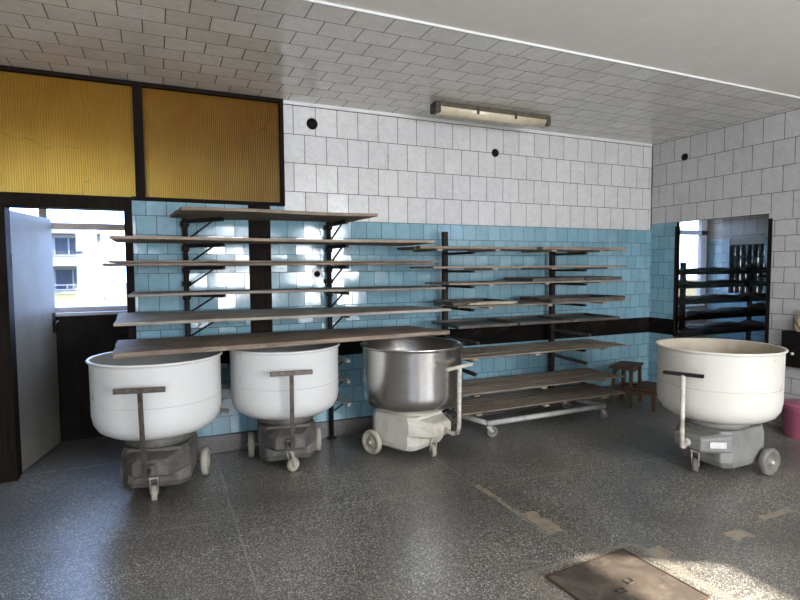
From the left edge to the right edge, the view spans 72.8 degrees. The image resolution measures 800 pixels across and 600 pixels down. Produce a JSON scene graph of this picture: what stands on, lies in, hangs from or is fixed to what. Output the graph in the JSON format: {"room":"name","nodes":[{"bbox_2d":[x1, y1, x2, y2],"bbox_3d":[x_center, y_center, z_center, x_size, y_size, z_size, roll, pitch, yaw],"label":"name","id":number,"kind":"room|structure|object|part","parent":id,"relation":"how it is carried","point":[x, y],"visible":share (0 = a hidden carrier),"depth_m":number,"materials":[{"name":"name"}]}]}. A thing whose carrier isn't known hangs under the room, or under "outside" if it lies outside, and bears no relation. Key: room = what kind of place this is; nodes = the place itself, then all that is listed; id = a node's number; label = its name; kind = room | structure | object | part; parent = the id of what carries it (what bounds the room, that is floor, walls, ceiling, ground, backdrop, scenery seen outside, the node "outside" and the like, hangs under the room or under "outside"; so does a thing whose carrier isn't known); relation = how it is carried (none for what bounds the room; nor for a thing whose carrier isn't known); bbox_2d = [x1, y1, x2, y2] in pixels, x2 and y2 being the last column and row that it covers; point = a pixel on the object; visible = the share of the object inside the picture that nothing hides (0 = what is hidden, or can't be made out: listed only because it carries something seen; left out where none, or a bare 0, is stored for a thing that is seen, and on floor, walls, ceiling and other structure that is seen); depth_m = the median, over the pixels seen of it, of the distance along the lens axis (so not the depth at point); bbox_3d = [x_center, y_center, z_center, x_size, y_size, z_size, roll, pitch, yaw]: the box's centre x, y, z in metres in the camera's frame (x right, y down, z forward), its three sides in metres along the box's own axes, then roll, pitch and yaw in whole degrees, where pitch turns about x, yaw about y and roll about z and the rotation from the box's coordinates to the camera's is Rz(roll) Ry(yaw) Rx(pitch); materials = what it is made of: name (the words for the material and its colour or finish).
{"room":"commercial kitchen","nodes":[
{"label":"commercial kitchen","id":0,"kind":"room"},
{"bbox_2d":[61,220,708,337],"bbox_3d":[0.536,-0.460,6.486,11.700,3.300,1.454,-2,4,-24],"label":"wall","id":1,"kind":"structure","parent":0,"point":[705,305],"depth_m":9.23,"materials":[{"name":"tile"}]},
{"bbox_2d":[38,209,126,316],"bbox_3d":[-2.993,-0.608,5.005,1.360,1.500,0.170,-2,4,-24],"label":"window","id":2,"kind":"structure","parent":1,"relation":"in","point":[84,310],"depth_m":5.05,"materials":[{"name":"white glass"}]},
{"bbox_3d":[-2.978,0.127,5.026,1.360,0.030,0.120,-2,4,-24],"label":"sill","id":3,"kind":"part","parent":2,"relation":"part of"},
{"bbox_2d":[56,314,127,441],"bbox_3d":[-2.676,0.712,5.179,3.100,1.160,0.043,-2,4,-24],"label":"panelling","id":4,"kind":"object","parent":1,"relation":"attached to","point":[78,338],"visible":0.13,"depth_m":5.03,"materials":[{"name":"black wood"}]},
{"bbox_2d":[678,220,706,306],"bbox_3d":[4.131,-0.632,8.801,2.360,1.520,0.080,-2,4,-24],"label":"window","id":5,"kind":"structure","parent":1,"relation":"in","point":[702,224],"depth_m":9.21,"materials":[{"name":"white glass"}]},
{"bbox_2d":[132,100,652,436],"bbox_3d":[-0.631,-0.368,5.085,8.420,3.300,0.154,-2,4,-24],"label":"wall","id":6,"kind":"structure","parent":0,"point":[424,178],"depth_m":5.39,"materials":[{"name":"white tile"}]},
{"bbox_2d":[9,210,60,471],"bbox_3d":[-3.011,0.310,4.508,0.087,2.023,0.794,-1,3,-12],"label":"door","id":7,"kind":"structure","parent":6,"relation":"in","point":[31,235],"depth_m":4.48,"materials":[{"name":"white paint"}]},
{"bbox_3d":[-3.099,0.193,4.856,0.028,0.240,0.081,-3,4,-36],"label":"lock plate","id":8,"kind":"part","parent":7,"relation":"part of","materials":[{"name":"black metal"}]},
{"bbox_2d":[0,192,136,482],"bbox_3d":[-2.660,0.273,4.199,1.116,2.152,0.177,-2,4,-24],"label":"door frame","id":9,"kind":"structure","parent":6,"relation":"attached to","point":[10,437],"depth_m":4.04,"materials":[{"name":"brown wood"}]},
{"bbox_2d":[0,65,284,205],"bbox_3d":[-2.095,-1.257,4.311,2.332,0.925,0.095,-2,4,-24],"label":"window","id":10,"kind":"structure","parent":6,"relation":"in","point":[61,132],"depth_m":4.29,"materials":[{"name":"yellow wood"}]},
{"bbox_3d":[-2.603,-1.234,4.083,1.088,0.878,0.002,-2,4,-24],"label":"pane","id":11,"kind":"part","parent":10,"relation":"part of","materials":[{"name":"yellow glass"}]},
{"bbox_3d":[-1.554,-1.269,4.552,1.090,0.878,0.002,-2,4,-24],"label":"pane","id":12,"kind":"part","parent":10,"relation":"part of","materials":[{"name":"yellow glass"}]},
{"bbox_2d":[180,217,228,412],"bbox_3d":[-1.573,0.312,4.449,0.477,2.030,0.162,1,4,23],"label":"post","id":13,"kind":"object","parent":6,"relation":"attached to","point":[184,223],"visible":0.37,"depth_m":4.40,"materials":[{"name":"black metal"}]},
{"bbox_3d":[-1.590,-0.625,4.336,0.450,0.055,0.059,2,4,29],"label":"arm","id":14,"kind":"part","parent":13,"relation":"part of","materials":[{"name":"black metal"}]},
{"bbox_3d":[-1.587,-0.246,4.359,0.450,0.055,0.059,2,4,29],"label":"arm","id":15,"kind":"part","parent":13,"relation":"part of","materials":[{"name":"black metal"}]},
{"bbox_3d":[-1.588,-0.425,4.348,0.450,0.055,0.059,2,4,29],"label":"arm","id":16,"kind":"part","parent":13,"relation":"part of","materials":[{"name":"black metal"}]},
{"bbox_3d":[-1.585,-0.026,4.372,0.450,0.055,0.059,2,4,29],"label":"arm","id":17,"kind":"part","parent":13,"relation":"part of","materials":[{"name":"black metal"}]},
{"bbox_3d":[-1.600,0.933,4.505,0.360,0.055,0.059,0,3,8],"label":"arm","id":18,"kind":"part","parent":13,"relation":"part of","materials":[{"name":"grey paint"}]},
{"bbox_3d":[-1.603,0.554,4.482,0.360,0.055,0.059,0,3,8],"label":"arm","id":19,"kind":"part","parent":13,"relation":"part of","materials":[{"name":"grey paint"}]},
{"bbox_3d":[-1.601,0.733,4.493,0.360,0.055,0.059,0,3,8],"label":"arm","id":20,"kind":"part","parent":13,"relation":"part of","materials":[{"name":"grey paint"}]},
{"bbox_2d":[110,236,434,245],"bbox_3d":[-0.949,-0.478,4.437,2.491,0.030,0.550,-2,4,-24],"label":"plank","id":21,"kind":"object","parent":13,"relation":"on","point":[119,239],"visible":0.97,"depth_m":4.19,"materials":[{"name":"brown wood"}]},
{"bbox_2d":[307,118,317,129],"bbox_3d":[-0.787,-1.579,4.859,0.100,0.100,0.011,-2,4,-24],"label":"air vent","id":22,"kind":"object","parent":6,"relation":"in","point":[312,124],"visible":1,"depth_m":4.86,"materials":[{"name":"black plastic"}]},
{"bbox_2d":[312,269,321,278],"bbox_3d":[-0.756,-0.237,4.949,0.090,0.090,0.011,-2,4,-24],"label":"air vent","id":23,"kind":"object","parent":6,"relation":"in","point":[316,273],"visible":1,"depth_m":4.95,"materials":[{"name":"white plastic"}]},
{"bbox_2d":[324,220,350,439],"bbox_3d":[-0.540,0.283,4.819,0.089,2.030,0.490,-2,4,-31],"label":"post","id":24,"kind":"object","parent":6,"relation":"attached to","point":[328,227],"visible":0.5,"depth_m":4.87,"materials":[{"name":"black metal"}]},
{"bbox_2d":[102,262,432,265],"bbox_3d":[-0.974,-0.293,4.441,2.539,0.020,0.520,-2,4,-24],"label":"plank","id":25,"kind":"object","parent":24,"relation":"on","point":[408,263],"visible":0.98,"depth_m":4.11,"materials":[{"name":"brown wood"}]},
{"bbox_2d":[109,260,438,262],"bbox_3d":[-0.926,-0.315,4.473,2.580,0.017,0.460,-2,4,-24],"label":"plank","id":26,"kind":"object","parent":25,"relation":"on","point":[368,261],"visible":0.88,"depth_m":4.24,"materials":[{"name":"brown wood"}]},
{"bbox_2d":[170,207,377,221],"bbox_3d":[-1.006,-0.673,4.329,1.521,0.032,0.660,-2,4,-24],"label":"plank","id":27,"kind":"object","parent":24,"relation":"on","point":[182,212],"visible":0.96,"depth_m":4.17,"materials":[{"name":"brown wood"}]},
{"bbox_2d":[113,325,449,358],"bbox_3d":[-0.847,0.308,4.401,2.615,0.048,0.680,-2,4,-24],"label":"plank","id":28,"kind":"object","parent":24,"relation":"on","point":[208,343],"visible":1,"depth_m":4.20,"materials":[{"name":"brown wood"}]},
{"bbox_2d":[113,306,450,326],"bbox_3d":[-0.860,0.101,4.504,2.663,0.054,0.560,-2,4,-24],"label":"plank","id":29,"kind":"object","parent":24,"relation":"on","point":[177,317],"visible":1,"depth_m":4.28,"materials":[{"name":"wood"}]},
{"bbox_2d":[128,286,445,296],"bbox_3d":[-0.828,-0.079,4.464,2.514,0.028,0.420,-2,4,-24],"label":"plank","id":30,"kind":"object","parent":24,"relation":"on","point":[373,288],"visible":1,"depth_m":4.26,"materials":[{"name":"brown wood"}]},
{"bbox_3d":[-0.547,-0.657,4.751,0.060,0.055,0.470,-2,4,-29],"label":"arm","id":31,"kind":"part","parent":24,"relation":"part of","materials":[{"name":"black metal"}]},
{"bbox_3d":[-0.543,-0.058,4.786,0.060,0.055,0.470,-2,4,-29],"label":"arm","id":32,"kind":"part","parent":24,"relation":"part of","materials":[{"name":"black metal"}]},
{"bbox_3d":[-0.545,-0.277,4.773,0.060,0.055,0.470,-2,4,-29],"label":"arm","id":33,"kind":"part","parent":24,"relation":"part of","materials":[{"name":"black metal"}]},
{"bbox_3d":[-0.546,-0.457,4.763,0.060,0.055,0.470,-2,4,-29],"label":"arm","id":34,"kind":"part","parent":24,"relation":"part of","materials":[{"name":"black metal"}]},
{"bbox_3d":[-0.540,0.904,4.865,0.059,0.055,0.430,-3,4,-32],"label":"arm","id":35,"kind":"part","parent":24,"relation":"part of","materials":[{"name":"grey paint"}]},
{"bbox_3d":[-0.541,0.705,4.853,0.059,0.055,0.430,-3,4,-32],"label":"arm","id":36,"kind":"part","parent":24,"relation":"part of","materials":[{"name":"grey paint"}]},
{"bbox_3d":[-0.542,0.525,4.843,0.059,0.055,0.430,-3,4,-32],"label":"arm","id":37,"kind":"part","parent":24,"relation":"part of","materials":[{"name":"grey paint"}]},
{"bbox_2d":[198,381,647,455],"bbox_3d":[-0.678,1.210,5.067,8.223,0.152,0.034,-2,4,-24],"label":"baseboard","id":38,"kind":"structure","parent":6,"relation":"attached to","point":[236,441],"depth_m":5.06,"materials":[{"name":"stone"}]},
{"bbox_2d":[492,149,498,156],"bbox_3d":[0.996,-1.537,5.662,0.084,0.084,0.011,-2,4,-24],"label":"air vent","id":39,"kind":"object","parent":6,"relation":"in","point":[495,152],"visible":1,"depth_m":5.66,"materials":[{"name":"black plastic"}]},
{"bbox_2d":[0,395,799,599],"bbox_3d":[2.050,1.450,3.000,11.900,0.120,9.240,-2,4,-24],"label":"floor","id":40,"kind":"structure","parent":0,"point":[485,517],"depth_m":3.40,"materials":[{"name":"stone"}]},
{"bbox_2d":[86,351,222,500],"bbox_3d":[-1.712,0.878,3.835,0.884,0.975,0.988,-1,3,-13],"label":"trolley","id":41,"kind":"object","parent":40,"relation":"on","point":[158,404],"visible":0.98,"depth_m":3.58,"materials":[{"name":"white metal"}]},
{"bbox_2d":[86,351,222,440],"bbox_3d":[-1.725,0.653,3.872,0.884,0.530,0.884,-2,4,-24],"label":"bowl","id":42,"kind":"object","parent":41,"relation":"on","point":[191,401],"depth_m":3.53,"materials":[{"name":"metal"}]},
{"bbox_2d":[230,343,339,471],"bbox_3d":[-0.910,0.843,4.351,0.884,0.972,0.988,-1,4,-17],"label":"trolley","id":43,"kind":"object","parent":40,"relation":"on","point":[282,388],"visible":0.9,"depth_m":4.07,"materials":[{"name":"white metal"}]},
{"bbox_2d":[230,343,339,419],"bbox_3d":[-0.927,0.626,4.388,0.884,0.542,0.884,-2,4,-24],"label":"bowl","id":44,"kind":"object","parent":43,"relation":"on","point":[255,394],"depth_m":4.03,"materials":[{"name":"metal"}]},
{"bbox_2d":[360,336,472,456],"bbox_3d":[0.133,0.835,4.616,0.954,0.943,0.884,3,5,42],"label":"trolley","id":45,"kind":"object","parent":40,"relation":"on","point":[409,381],"visible":0.98,"depth_m":4.34,"materials":[{"name":"metal"}]},
{"bbox_2d":[360,336,463,413],"bbox_3d":[0.105,0.631,4.627,0.884,0.538,0.884,3,5,42],"label":"bowl","id":46,"kind":"object","parent":45,"relation":"on","point":[407,375],"depth_m":4.27,"materials":[{"name":"metal"}]},
{"bbox_2d":[442,232,607,436],"bbox_3d":[1.296,0.281,5.482,1.672,1.930,0.604,-2,4,-24],"label":"trolley","id":47,"kind":"object","parent":40,"relation":"on","point":[492,431],"visible":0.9,"depth_m":5.38,"materials":[{"name":"black metal"}]},
{"bbox_3d":[0.561,0.083,5.160,0.035,0.022,0.456,-2,4,-28],"label":"arm","id":48,"kind":"part","parent":47,"relation":"part of","materials":[{"name":"black metal"}]},
{"bbox_3d":[0.559,-0.128,5.148,0.035,0.022,0.456,-2,4,-28],"label":"arm","id":49,"kind":"part","parent":47,"relation":"part of","materials":[{"name":"black metal"}]},
{"bbox_3d":[0.558,-0.271,5.139,0.035,0.022,0.456,-2,4,-28],"label":"arm","id":50,"kind":"part","parent":47,"relation":"part of","materials":[{"name":"black metal"}]},
{"bbox_3d":[0.557,-0.441,5.129,0.035,0.022,0.456,-2,4,-28],"label":"arm","id":51,"kind":"part","parent":47,"relation":"part of","materials":[{"name":"black metal"}]},
{"bbox_3d":[0.585,0.386,5.166,0.035,0.031,0.499,-2,4,-31],"label":"arm","id":52,"kind":"part","parent":47,"relation":"part of","materials":[{"name":"metal"}]},
{"bbox_2d":[397,246,534,251],"bbox_3d":[0.641,-0.475,5.107,1.263,0.043,0.501,-2,4,-24],"label":"board","id":53,"kind":"object","parent":47,"relation":"on","point":[415,248],"visible":0.98,"depth_m":4.92,"materials":[{"name":"brown wood"}]},
{"bbox_3d":[0.645,1.132,5.235,0.048,0.048,0.553,-3,4,-39],"label":"rail","id":54,"kind":"part","parent":47,"relation":"part of","materials":[{"name":"white metal"}]},
{"bbox_3d":[0.581,0.665,5.208,0.030,0.065,0.453,-3,4,-33],"label":"arm","id":55,"kind":"part","parent":47,"relation":"part of","materials":[{"name":"metal"}]},
{"bbox_2d":[431,318,518,328],"bbox_3d":[0.705,0.218,5.156,0.650,0.030,0.525,-2,4,-24],"label":"baking tray","id":56,"kind":"object","parent":47,"relation":"on","point":[473,322],"visible":1,"depth_m":5.20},
{"bbox_2d":[411,265,626,269],"bbox_3d":[1.232,-0.321,5.381,2.283,0.035,0.501,-2,4,-24],"label":"board","id":57,"kind":"object","parent":47,"relation":"on","point":[588,266],"visible":1,"depth_m":5.14,"materials":[{"name":"brown wood"}]},
{"bbox_2d":[425,280,624,285],"bbox_3d":[1.290,-0.177,5.415,2.086,0.028,0.501,-2,4,-24],"label":"board","id":58,"kind":"object","parent":47,"relation":"on","point":[487,283],"visible":0.8,"depth_m":5.19,"materials":[{"name":"brown wood"}]},
{"bbox_2d":[504,277,584,280],"bbox_3d":[1.458,-0.215,5.497,0.650,0.032,0.475,-2,4,-24],"label":"baking tray","id":59,"kind":"object","parent":58,"relation":"on","point":[505,278],"visible":1,"depth_m":5.33,"materials":[{"name":"brown wood"}]},
{"bbox_2d":[555,276,621,279],"bbox_3d":[1.987,-0.233,5.734,0.490,0.032,0.475,-2,4,-24],"label":"baking tray","id":60,"kind":"object","parent":58,"relation":"on","point":[586,277],"visible":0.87,"depth_m":5.58,"materials":[{"name":"grey metal"}]},
{"bbox_2d":[433,300,622,308],"bbox_3d":[1.327,0.031,5.444,2.003,0.033,0.501,-2,4,-24],"label":"board","id":61,"kind":"object","parent":47,"relation":"on","point":[520,302],"visible":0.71,"depth_m":5.18,"materials":[{"name":"brown wood"}]},
{"bbox_2d":[433,298,506,305],"bbox_3d":[0.667,0.016,5.199,0.590,0.032,0.395,-2,4,-24],"label":"baking tray","id":62,"kind":"object","parent":61,"relation":"on","point":[453,302],"visible":0.88,"depth_m":5.20,"materials":[{"name":"brown wood"}]},
{"bbox_2d":[467,301,517,304],"bbox_3d":[0.859,0.028,5.021,0.537,0.025,0.080,-2,4,-24],"label":"baking tray","id":63,"kind":"object","parent":61,"relation":"on","point":[492,302],"visible":1,"depth_m":4.99,"materials":[{"name":"brown wood"}]},
{"bbox_2d":[520,294,625,302],"bbox_3d":[1.794,-0.021,5.643,0.970,0.038,0.505,-2,4,-24],"label":"baking tray","id":64,"kind":"object","parent":61,"relation":"on","point":[577,297],"visible":1,"depth_m":5.54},
{"bbox_2d":[491,315,571,324],"bbox_3d":[1.291,0.198,5.418,0.625,0.030,0.525,-2,4,-24],"label":"baking tray","id":65,"kind":"object","parent":47,"relation":"on","point":[531,319],"visible":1,"depth_m":5.47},
{"bbox_2d":[448,383,624,415],"bbox_3d":[1.353,0.996,5.504,1.979,0.035,0.551,-2,4,-24],"label":"board","id":66,"kind":"object","parent":47,"relation":"on","point":[476,406],"visible":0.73,"depth_m":5.45,"materials":[{"name":"brown wood"}]},
{"bbox_2d":[462,368,623,396],"bbox_3d":[1.339,0.823,5.493,1.959,0.036,0.541,-2,4,-24],"label":"board","id":67,"kind":"object","parent":47,"relation":"on","point":[475,387],"visible":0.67,"depth_m":5.45,"materials":[{"name":"brown wood"}]},
{"bbox_2d":[462,338,626,360],"bbox_3d":[1.351,0.495,5.480,1.991,0.033,0.541,-2,4,-24],"label":"board","id":68,"kind":"object","parent":47,"relation":"on","point":[475,353],"visible":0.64,"depth_m":5.43,"materials":[{"name":"brown wood"}]},
{"bbox_3d":[1.462,1.121,5.319,1.460,0.051,0.052,-2,4,-25],"label":"rail","id":69,"kind":"part","parent":47,"relation":"part of","materials":[{"name":"white metal"}]},
{"bbox_3d":[1.773,-0.169,5.691,0.035,0.022,0.456,-2,4,-28],"label":"arm","id":70,"kind":"part","parent":47,"relation":"part of","materials":[{"name":"black metal"}]},
{"bbox_3d":[1.772,-0.312,5.682,0.035,0.022,0.456,-2,4,-28],"label":"arm","id":71,"kind":"part","parent":47,"relation":"part of","materials":[{"name":"black metal"}]},
{"bbox_3d":[1.795,0.625,5.751,0.030,0.065,0.453,-3,4,-33],"label":"arm","id":72,"kind":"part","parent":47,"relation":"part of","materials":[{"name":"metal"}]},
{"bbox_3d":[1.771,-0.481,5.672,0.035,0.022,0.456,-2,4,-28],"label":"arm","id":73,"kind":"part","parent":47,"relation":"part of","materials":[{"name":"black metal"}]},
{"bbox_3d":[1.798,0.345,5.709,0.035,0.031,0.499,-2,4,-31],"label":"arm","id":74,"kind":"part","parent":47,"relation":"part of","materials":[{"name":"metal"}]},
{"bbox_2d":[519,247,625,252],"bbox_3d":[1.748,-0.515,5.596,1.081,0.049,0.491,-2,4,-24],"label":"board","id":75,"kind":"object","parent":47,"relation":"on","point":[537,249],"visible":0.79,"depth_m":5.45,"materials":[{"name":"brown wood"}]},
{"bbox_3d":[1.774,0.043,5.703,0.035,0.022,0.456,-2,4,-28],"label":"arm","id":76,"kind":"part","parent":47,"relation":"part of","materials":[{"name":"black metal"}]},
{"bbox_2d":[541,313,619,321],"bbox_3d":[1.870,0.179,5.677,0.635,0.030,0.525,-2,4,-24],"label":"baking tray","id":77,"kind":"object","parent":47,"relation":"on","point":[576,317],"visible":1,"depth_m":5.75,"materials":[{"name":"brown wood"}]},
{"bbox_3d":[1.963,1.087,5.825,0.048,0.048,0.540,-2,4,-32],"label":"rail","id":78,"kind":"part","parent":47,"relation":"part of","materials":[{"name":"white metal"}]},
{"bbox_2d":[545,548,710,599],"bbox_3d":[1.109,1.411,2.671,0.573,0.010,0.505,-2,4,-28],"label":"floor hatch","id":79,"kind":"object","parent":40,"relation":"on","point":[620,574],"visible":1,"depth_m":2.72,"materials":[{"name":"metal"}]},
{"bbox_2d":[609,360,661,411],"bbox_3d":[2.700,0.971,6.166,0.495,0.457,0.470,2,4,38],"label":"step stool","id":80,"kind":"object","parent":40,"relation":"on","point":[643,387],"visible":0.91,"depth_m":6.10,"materials":[{"name":"brown wood"}]},
{"bbox_3d":[2.416,0.985,6.147,0.055,0.434,0.065,2,4,38],"label":"leg","id":81,"kind":"part","parent":80,"relation":"part of","materials":[{"name":"brown wood"}]},
{"bbox_3d":[2.649,0.966,6.446,0.055,0.434,0.065,2,4,38],"label":"leg","id":82,"kind":"part","parent":80,"relation":"part of","materials":[{"name":"brown wood"}]},
{"bbox_3d":[2.604,0.751,6.226,0.255,0.025,0.470,2,4,38],"label":"seat","id":83,"kind":"part","parent":80,"relation":"part of","materials":[{"name":"brown wood"}]},
{"bbox_3d":[2.566,0.991,6.030,0.035,0.432,0.065,2,4,38],"label":"leg","id":84,"kind":"part","parent":80,"relation":"part of","materials":[{"name":"brown wood"}]},
{"bbox_3d":[2.817,1.000,6.318,0.385,0.035,0.024,2,4,38],"label":"rail","id":85,"kind":"part","parent":80,"relation":"part of","materials":[{"name":"brown wood"}]},
{"bbox_3d":[2.584,1.019,6.018,0.385,0.035,0.024,2,4,38],"label":"rail","id":86,"kind":"part","parent":80,"relation":"part of","materials":[{"name":"brown wood"}]},
{"bbox_3d":[2.799,0.972,6.330,0.035,0.432,0.065,2,4,38],"label":"leg","id":87,"kind":"part","parent":80,"relation":"part of","materials":[{"name":"brown wood"}]},
{"bbox_3d":[2.752,1.106,5.893,0.045,0.218,0.043,2,4,38],"label":"leg","id":88,"kind":"part","parent":80,"relation":"part of","materials":[{"name":"brown wood"}]},
{"bbox_2d":[655,338,788,475],"bbox_3d":[2.461,0.831,4.215,0.884,0.967,0.884,1,4,17],"label":"trolley","id":89,"kind":"object","parent":40,"relation":"on","point":[722,391],"visible":1,"depth_m":3.97,"materials":[{"name":"white metal"}]},
{"bbox_3d":[2.329,1.065,3.968,0.115,0.044,0.004,0,3,7],"label":"name plate","id":90,"kind":"part","parent":89,"relation":"part of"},
{"bbox_2d":[655,338,788,424],"bbox_3d":[2.460,0.619,4.202,0.884,0.542,0.884,-2,4,-24],"label":"bowl","id":91,"kind":"object","parent":89,"relation":"on","point":[732,382],"depth_m":3.86,"materials":[{"name":"white metal"}]},
{"bbox_2d":[678,263,766,340],"bbox_3d":[4.283,0.303,7.385,2.325,1.620,0.620,-2,4,-24],"label":"storage rack","id":92,"kind":"object","parent":40,"relation":"on","point":[748,325],"visible":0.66,"depth_m":7.11,"materials":[{"name":"brown dark metal"}]},
{"bbox_3d":[3.511,0.345,6.755,0.050,1.620,0.050,-2,4,-24],"label":"post","id":93,"kind":"part","parent":92,"relation":"part of","materials":[{"name":"black metal"}]},
{"bbox_2d":[678,307,764,320],"bbox_3d":[4.271,0.169,7.372,2.300,0.089,0.620,-2,4,-24],"label":"shelf","id":94,"kind":"object","parent":92,"relation":"attached to","point":[723,312],"depth_m":7.12,"materials":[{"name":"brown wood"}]},
{"bbox_2d":[678,320,764,336],"bbox_3d":[4.272,0.367,7.384,2.300,0.091,0.620,-2,4,-24],"label":"shelf","id":95,"kind":"object","parent":92,"relation":"attached to","point":[708,328],"depth_m":7.23,"materials":[{"name":"brown wood"}]},
{"bbox_2d":[678,292,765,304],"bbox_3d":[4.269,-0.031,7.360,2.300,0.090,0.620,-2,4,-24],"label":"shelf","id":96,"kind":"object","parent":92,"relation":"attached to","point":[749,296],"depth_m":7.13,"materials":[{"name":"brown wood"}]},
{"bbox_2d":[679,280,765,288],"bbox_3d":[4.268,-0.231,7.348,2.300,0.091,0.620,-2,4,-24],"label":"shelf","id":97,"kind":"object","parent":92,"relation":"attached to","point":[683,284],"depth_m":7.02,"materials":[{"name":"brown wood"}]},
{"bbox_2d":[679,267,766,274],"bbox_3d":[4.267,-0.400,7.338,2.300,0.089,0.620,-2,4,-24],"label":"shelf","id":98,"kind":"object","parent":92,"relation":"attached to","point":[711,270],"depth_m":7.03,"materials":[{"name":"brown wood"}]},
{"bbox_3d":[5.211,0.254,8.095,0.050,1.620,0.050,-2,4,-24],"label":"post","id":99,"kind":"part","parent":92,"relation":"part of","materials":[{"name":"black metal"}]},
{"bbox_2d":[748,302,765,307],"bbox_3d":[4.893,0.070,7.407,0.356,0.072,0.150,-2,4,-24],"label":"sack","id":100,"kind":"object","parent":92,"relation":"on","point":[759,304],"visible":0.85,"depth_m":7.35,"materials":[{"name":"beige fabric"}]},
{"bbox_2d":[757,274,766,277],"bbox_3d":[5.002,-0.325,7.434,0.320,0.056,0.141,-2,4,-24],"label":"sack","id":101,"kind":"object","parent":92,"relation":"on","point":[764,275],"visible":0.55,"depth_m":7.37,"materials":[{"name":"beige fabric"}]},
{"bbox_2d":[781,399,799,439],"bbox_3d":[3.691,1.098,4.988,0.352,0.325,0.344,-2,4,-24],"label":"bucket","id":102,"kind":"object","parent":40,"relation":"on","point":[790,413],"visible":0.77,"depth_m":4.94,"materials":[{"name":"pink plastic"}]},
{"bbox_3d":[3.689,0.953,4.982,0.340,0.034,0.340,-2,4,-24],"label":"lid","id":103,"kind":"part","parent":102,"relation":"part of","materials":[{"name":"pink plastic"}]},
{"bbox_2d":[0,0,799,143],"bbox_3d":[0.829,-1.670,1.478,8.620,0.203,7.787,-2,4,-24],"label":"ceiling","id":104,"kind":"structure","parent":0,"point":[308,51],"depth_m":3.74,"materials":[{"name":"white tile"}]},
{"bbox_2d":[430,101,550,127],"bbox_3d":[0.874,-1.733,5.097,1.280,0.107,0.128,-2,4,-24],"label":"ceiling lamp","id":105,"kind":"object","parent":104,"relation":"attached to","point":[443,108],"visible":1,"depth_m":5.03,"materials":[{"name":"white plastic"}]},
{"bbox_2d":[706,218,721,338],"bbox_3d":[5.551,-0.525,9.115,0.400,3.050,0.520,-2,4,-24],"label":"wall pier","id":106,"kind":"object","parent":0,"point":[715,225],"visible":0.1,"depth_m":9.15,"materials":[{"name":"white tile"}]},
{"bbox_2d":[648,107,799,426],"bbox_3d":[4.625,-0.298,3.294,0.068,3.300,7.448,-2,4,-24],"label":"wall","id":107,"kind":"structure","parent":0,"point":[751,167],"depth_m":5.64,"materials":[{"name":"white tile"}]},
{"bbox_2d":[681,153,687,160],"bbox_3d":[3.247,-1.631,6.185,0.011,0.080,0.080,-2,4,-24],"label":"air vent","id":108,"kind":"object","parent":107,"relation":"in","point":[684,157],"visible":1,"depth_m":6.18,"materials":[{"name":"black plastic"}]},
{"bbox_2d":[781,330,799,367],"bbox_3d":[3.751,0.467,5.103,0.104,0.340,0.270,-2,4,-24],"label":"switch box","id":109,"kind":"object","parent":107,"relation":"attached to","point":[790,339],"visible":0.92,"depth_m":5.12,"materials":[{"name":"black plastic"}]},
{"bbox_2d":[794,310,799,331],"bbox_3d":[3.758,0.196,5.059,0.094,0.205,0.155,-2,4,-24],"label":"cloth bag","id":110,"kind":"object","parent":109,"relation":"on","point":[797,321],"visible":1,"depth_m":5.07,"materials":[{"name":"beige fabric"}]},
{"bbox_2d":[719,214,768,342],"bbox_3d":[6.149,-0.382,6.549,0.212,3.060,4.640,-2,4,-24],"label":"wall","id":111,"kind":"structure","parent":0,"point":[742,230],"depth_m":8.32,"materials":[{"name":"white tile"}]},
{"bbox_2d":[729,244,764,292],"bbox_3d":[5.337,-0.474,8.286,0.090,0.774,0.564,-2,4,-24],"label":"window","id":112,"kind":"structure","parent":111,"relation":"in","point":[741,255],"depth_m":8.33,"materials":[{"name":"black glass"}]},
{"label":"outside","id":113,"kind":"structure","parent":0,"visible":0},
{"bbox_2d":[54,279,696,306],"bbox_3d":[-15.637,-0.141,34.955,120.000,0.300,63.500,-2,4,-24],"label":"ground","id":114,"kind":"structure","parent":113,"point":[117,298],"depth_m":31.63,"materials":[{"name":"white"}]},
{"bbox_2d":[52,229,113,293],"bbox_3d":[-30.112,-2.710,39.561,16.300,4.480,9.800,-2,4,-24],"label":"house","id":115,"kind":"structure","parent":114,"relation":"on","point":[79,256],"depth_m":38.82,"materials":[{"name":"pale plaster"},{"name":"glass"}]},
{"bbox_3d":[-23.566,-3.817,38.563,1.680,1.200,0.020,-2,4,-24],"label":"pane","id":116,"kind":"part","parent":115,"relation":"part of","materials":[{"name":"clear glass"}]},
{"bbox_3d":[-23.367,-1.483,38.784,2.180,1.410,0.020,-2,4,-24],"label":"pane","id":117,"kind":"part","parent":115,"relation":"part of","materials":[{"name":"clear glass"}]},
{"bbox_3d":[-28.349,-2.652,35.010,15.000,0.560,0.060,-2,4,-24],"label":"railing","id":118,"kind":"part","parent":115,"relation":"part of","materials":[{"name":"white"}]},
{"bbox_3d":[-28.335,-0.555,35.135,15.000,0.680,0.060,-2,4,-24],"label":"railing","id":119,"kind":"part","parent":115,"relation":"part of","materials":[{"name":"white metal"}]},
{"bbox_2d":[101,283,126,299],"bbox_3d":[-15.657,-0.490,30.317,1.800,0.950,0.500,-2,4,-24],"label":"park bench","id":120,"kind":"object","parent":114,"relation":"on","point":[104,285],"visible":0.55,"depth_m":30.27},
{"bbox_3d":[-15.646,-0.464,30.295,1.800,0.060,0.450,-2,4,-24],"label":"seat","id":121,"kind":"part","parent":120,"relation":"part of","materials":[{"name":"white"}]},
{"bbox_3d":[-15.751,-0.801,30.504,1.800,0.350,0.050,-2,4,-24],"label":"backrest","id":122,"kind":"part","parent":120,"relation":"part of","materials":[{"name":"white"}]}
]}

